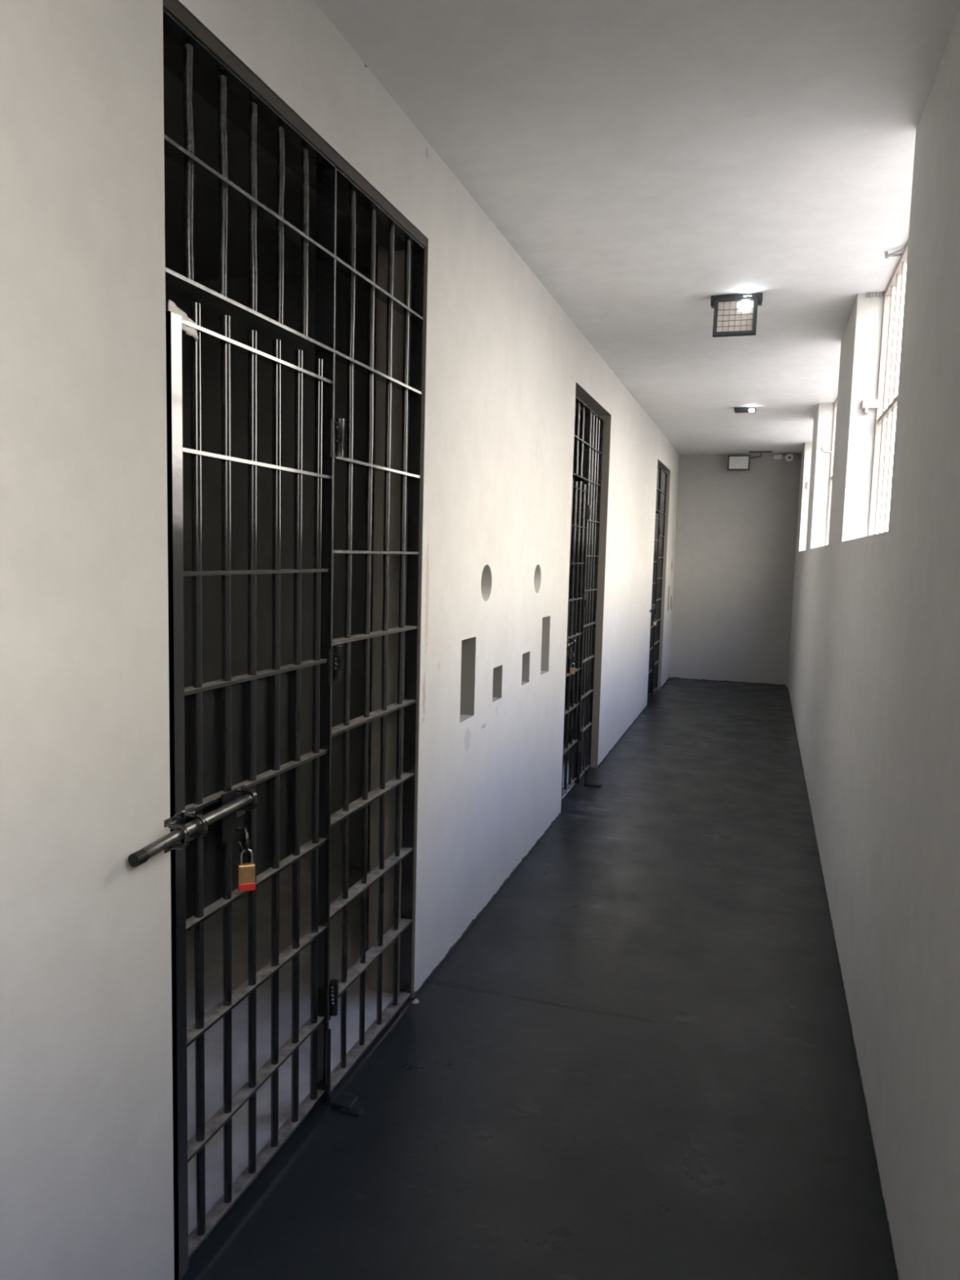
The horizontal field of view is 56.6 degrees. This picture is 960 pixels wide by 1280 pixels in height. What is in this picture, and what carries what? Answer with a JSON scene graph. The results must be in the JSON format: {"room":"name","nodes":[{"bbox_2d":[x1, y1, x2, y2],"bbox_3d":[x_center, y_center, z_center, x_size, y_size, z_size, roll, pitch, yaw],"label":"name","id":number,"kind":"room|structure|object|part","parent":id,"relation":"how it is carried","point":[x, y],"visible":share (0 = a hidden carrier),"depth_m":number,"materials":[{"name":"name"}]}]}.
{"room":"prison interior","nodes":[
{"label":"prison interior","id":0,"kind":"room"},
{"bbox_2d":[165,267,377,868],"bbox_3d":[-1.145,-0.320,4.350,2.385,2.765,0.140,3,6,17],"label":"wall partition","id":1,"kind":"structure","parent":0,"point":[237,289],"depth_m":4.19,"materials":[{"name":"paint"}]},
{"bbox_2d":[0,0,679,1279],"bbox_3d":[0.280,-0.310,4.618,0.170,2.765,13.390,3,6,17],"label":"wall","id":2,"kind":"structure","parent":0,"point":[86,1104],"depth_m":1.60,"materials":[{"name":"paint"}]},
{"bbox_2d":[128,6,425,1279],"bbox_3d":[-0.415,0.052,2.211,0.104,2.431,1.415,3,6,17],"label":"gate","id":3,"kind":"object","parent":2,"relation":"attached to","point":[236,759],"visible":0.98,"depth_m":2.08,"materials":[{"name":"black metal"}]},
{"bbox_3d":[-0.551,0.363,1.735,0.028,0.034,0.373,3,6,17],"label":"bolt rod","id":4,"kind":"part","parent":3,"relation":"part of","materials":[{"name":"metal"}]},
{"bbox_3d":[-0.537,0.320,1.960,0.004,0.467,0.518,3,6,17],"label":"lock plate","id":5,"kind":"part","parent":3,"relation":"part of","materials":[{"name":"black paint"}]},
{"bbox_2d":[237,848,255,891],"bbox_3d":[-0.492,0.483,1.880,0.035,0.091,0.016,-1,6,-20],"label":"padlock","id":6,"kind":"object","parent":3,"relation":"hanging from","point":[246,872],"visible":1,"depth_m":1.88,"materials":[{"name":"gold metal"}]},
{"bbox_3d":[-0.407,1.147,2.391,0.013,0.212,0.013,1,6,-5],"label":"drop rod","id":7,"kind":"part","parent":3,"relation":"part of","materials":[{"name":"black paint"}]},
{"bbox_2d":[162,0,426,250],"bbox_3d":[-0.419,-1.177,2.174,0.126,0.027,1.283,3,6,17],"label":"trim","id":8,"kind":"structure","parent":2,"relation":"attached to","point":[205,83],"depth_m":1.97,"materials":[{"name":"black metal"}]},
{"bbox_2d":[561,395,604,796],"bbox_3d":[0.615,-0.243,5.570,0.104,2.413,1.312,3,6,17],"label":"gate","id":9,"kind":"object","parent":2,"relation":"attached to","point":[578,625],"visible":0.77,"depth_m":5.76,"materials":[{"name":"black metal"}]},
{"bbox_3d":[0.512,-0.010,5.377,0.004,0.449,0.541,3,6,17],"label":"lock plate","id":10,"kind":"part","parent":9,"relation":"part of","materials":[{"name":"black paint"}]},
{"bbox_2d":[569,662,575,674],"bbox_3d":[0.547,0.169,5.271,0.031,0.067,0.014,1,6,-7],"label":"padlock","id":11,"kind":"object","parent":9,"relation":"hanging from","point":[572,670],"visible":1,"depth_m":5.27,"materials":[{"name":"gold metal"}]},
{"bbox_3d":[0.647,0.836,5.826,0.013,0.212,0.013,1,6,-5],"label":"drop rod","id":12,"kind":"part","parent":9,"relation":"part of","materials":[{"name":"black paint"}]},
{"bbox_2d":[647,465,666,697],"bbox_3d":[1.848,-0.592,9.393,0.104,2.420,1.357,3,6,17],"label":"gate","id":13,"kind":"object","parent":2,"relation":"attached to","point":[661,486],"visible":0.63,"depth_m":9.62,"materials":[{"name":"black metal"}]},
{"bbox_3d":[1.855,0.497,9.569,0.013,0.212,0.013,1,6,-5],"label":"drop rod","id":14,"kind":"part","parent":13,"relation":"part of","materials":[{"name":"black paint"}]},
{"bbox_2d":[180,678,897,1279],"bbox_3d":[-0.342,1.085,4.969,4.495,0.150,13.740,3,6,17],"label":"floor","id":15,"kind":"structure","parent":0,"point":[637,1060],"depth_m":2.62,"materials":[{"name":"paint"}]},
{"bbox_2d":[330,1092,363,1116],"bbox_3d":[-0.354,1.255,2.410,0.090,0.016,0.065,3,6,17],"label":"floor catch","id":16,"kind":"structure","parent":15,"relation":"on","point":[345,1103],"depth_m":2.40,"materials":[{"name":"paint"}]},
{"bbox_2d":[412,998,418,1004],"bbox_3d":[-0.215,1.206,2.974,0.022,0.019,0.020,0,6,-10],"label":"chip","id":17,"kind":"object","parent":15,"relation":"on","point":[415,1001],"visible":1,"depth_m":2.97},
{"bbox_2d":[584,770,602,787],"bbox_3d":[0.740,0.903,5.822,0.113,0.102,0.055,3,6,17],"label":"floor catch","id":18,"kind":"structure","parent":15,"relation":"on","point":[586,784],"depth_m":5.81,"materials":[{"name":"black paint"}]},
{"bbox_2d":[163,0,959,454],"bbox_3d":[-0.269,-1.786,4.686,4.495,0.140,13.740,3,6,17],"label":"ceiling","id":19,"kind":"structure","parent":0,"point":[647,162],"depth_m":2.85,"materials":[{"name":"paint"}]},
{"bbox_2d":[710,293,763,337],"bbox_3d":[1.205,-1.526,4.203,0.236,0.202,0.119,3,6,17],"label":"floodlight","id":20,"kind":"object","parent":19,"relation":"attached to","point":[734,315],"visible":1,"depth_m":4.18,"materials":[{"name":"metal"}]},
{"bbox_3d":[1.198,-1.515,4.184,0.172,0.168,0.047,3,6,17],"label":"reflector panel","id":21,"kind":"part","parent":20,"relation":"part of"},
{"bbox_2d":[733,407,755,413],"bbox_3d":[2.187,-1.895,7.352,0.170,0.045,0.133,3,6,17],"label":"floodlight","id":22,"kind":"object","parent":19,"relation":"attached to","point":[739,410],"visible":1,"depth_m":7.31,"materials":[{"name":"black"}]},
{"bbox_2d":[884,246,906,258],"bbox_3d":[1.662,-1.541,3.540,0.098,0.028,0.137,3,6,17],"label":"ceiling hook","id":23,"kind":"object","parent":19,"relation":"attached to","point":[891,255],"visible":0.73,"depth_m":3.56,"materials":[{"name":"white metal"}]},
{"bbox_2d":[564,407,582,727],"bbox_3d":[0.008,-0.647,7.966,2.385,2.765,0.140,3,6,17],"label":"wall partition","id":24,"kind":"structure","parent":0,"point":[575,479],"depth_m":7.59,"materials":[{"name":"paint"}]},
{"bbox_2d":[669,453,801,685],"bbox_3d":[1.735,-0.924,11.230,4.495,2.765,0.150,3,6,17],"label":"wall","id":25,"kind":"structure","parent":0,"point":[736,531],"depth_m":10.73,"materials":[{"name":"grey paint"}]},
{"bbox_2d":[727,450,772,471],"bbox_3d":[3.129,-2.078,10.353,0.488,0.216,0.106,3,6,17],"label":"floodlight","id":26,"kind":"object","parent":25,"relation":"attached to","point":[735,462],"visible":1,"depth_m":10.37,"materials":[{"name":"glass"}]},
{"bbox_3d":[3.014,-2.066,10.383,0.212,0.140,0.027,3,6,17],"label":"glass panel","id":27,"kind":"part","parent":26,"relation":"part of","materials":[{"name":"white glass"}]},
{"bbox_2d":[773,453,793,461],"bbox_3d":[3.531,-2.125,10.366,0.214,0.110,0.199,3,6,17],"label":"security camera","id":28,"kind":"object","parent":25,"relation":"attached to","point":[788,456],"visible":1,"depth_m":10.28,"materials":[{"name":"white plastic"}]},
{"bbox_2d":[787,5,959,1279],"bbox_3d":[1.759,-0.226,4.154,0.146,2.765,13.390,3,6,17],"label":"wall","id":29,"kind":"structure","parent":0,"point":[873,677],"depth_m":2.22,"materials":[{"name":"paint"}]},
{"bbox_2d":[821,446,833,453],"bbox_3d":[2.725,-1.498,7.014,0.046,0.056,0.102,-3,7,-39],"label":"hook","id":30,"kind":"object","parent":29,"relation":"attached to","point":[822,450],"visible":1,"depth_m":7.00,"materials":[{"name":"white metal"}]},
{"bbox_2d":[826,397,837,545],"bbox_3d":[2.468,-1.203,6.057,0.028,1.145,2.100,3,6,17],"label":"window","id":31,"kind":"structure","parent":29,"relation":"in","point":[836,401],"depth_m":7.03,"materials":[{"name":"beige paint"}]},
{"bbox_2d":[861,399,881,413],"bbox_3d":[1.822,-1.087,4.152,0.082,0.062,0.031,3,6,17],"label":"wall anchor","id":32,"kind":"object","parent":29,"relation":"attached to","point":[868,404],"visible":1,"depth_m":4.14,"materials":[{"name":"white plastic"}]},
{"bbox_2d":[866,291,884,297],"bbox_3d":[1.834,-1.593,4.112,0.095,0.026,0.014,3,6,17],"label":"crumbs","id":33,"kind":"object","parent":29,"relation":"attached to","point":[881,293],"visible":0.94,"depth_m":4.11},
{"bbox_2d":[867,240,908,535],"bbox_3d":[1.611,-0.960,3.366,0.028,1.145,1.670,3,6,17],"label":"window","id":34,"kind":"structure","parent":29,"relation":"in","point":[882,413],"depth_m":3.95,"materials":[{"name":"beige paint"}]}
]}

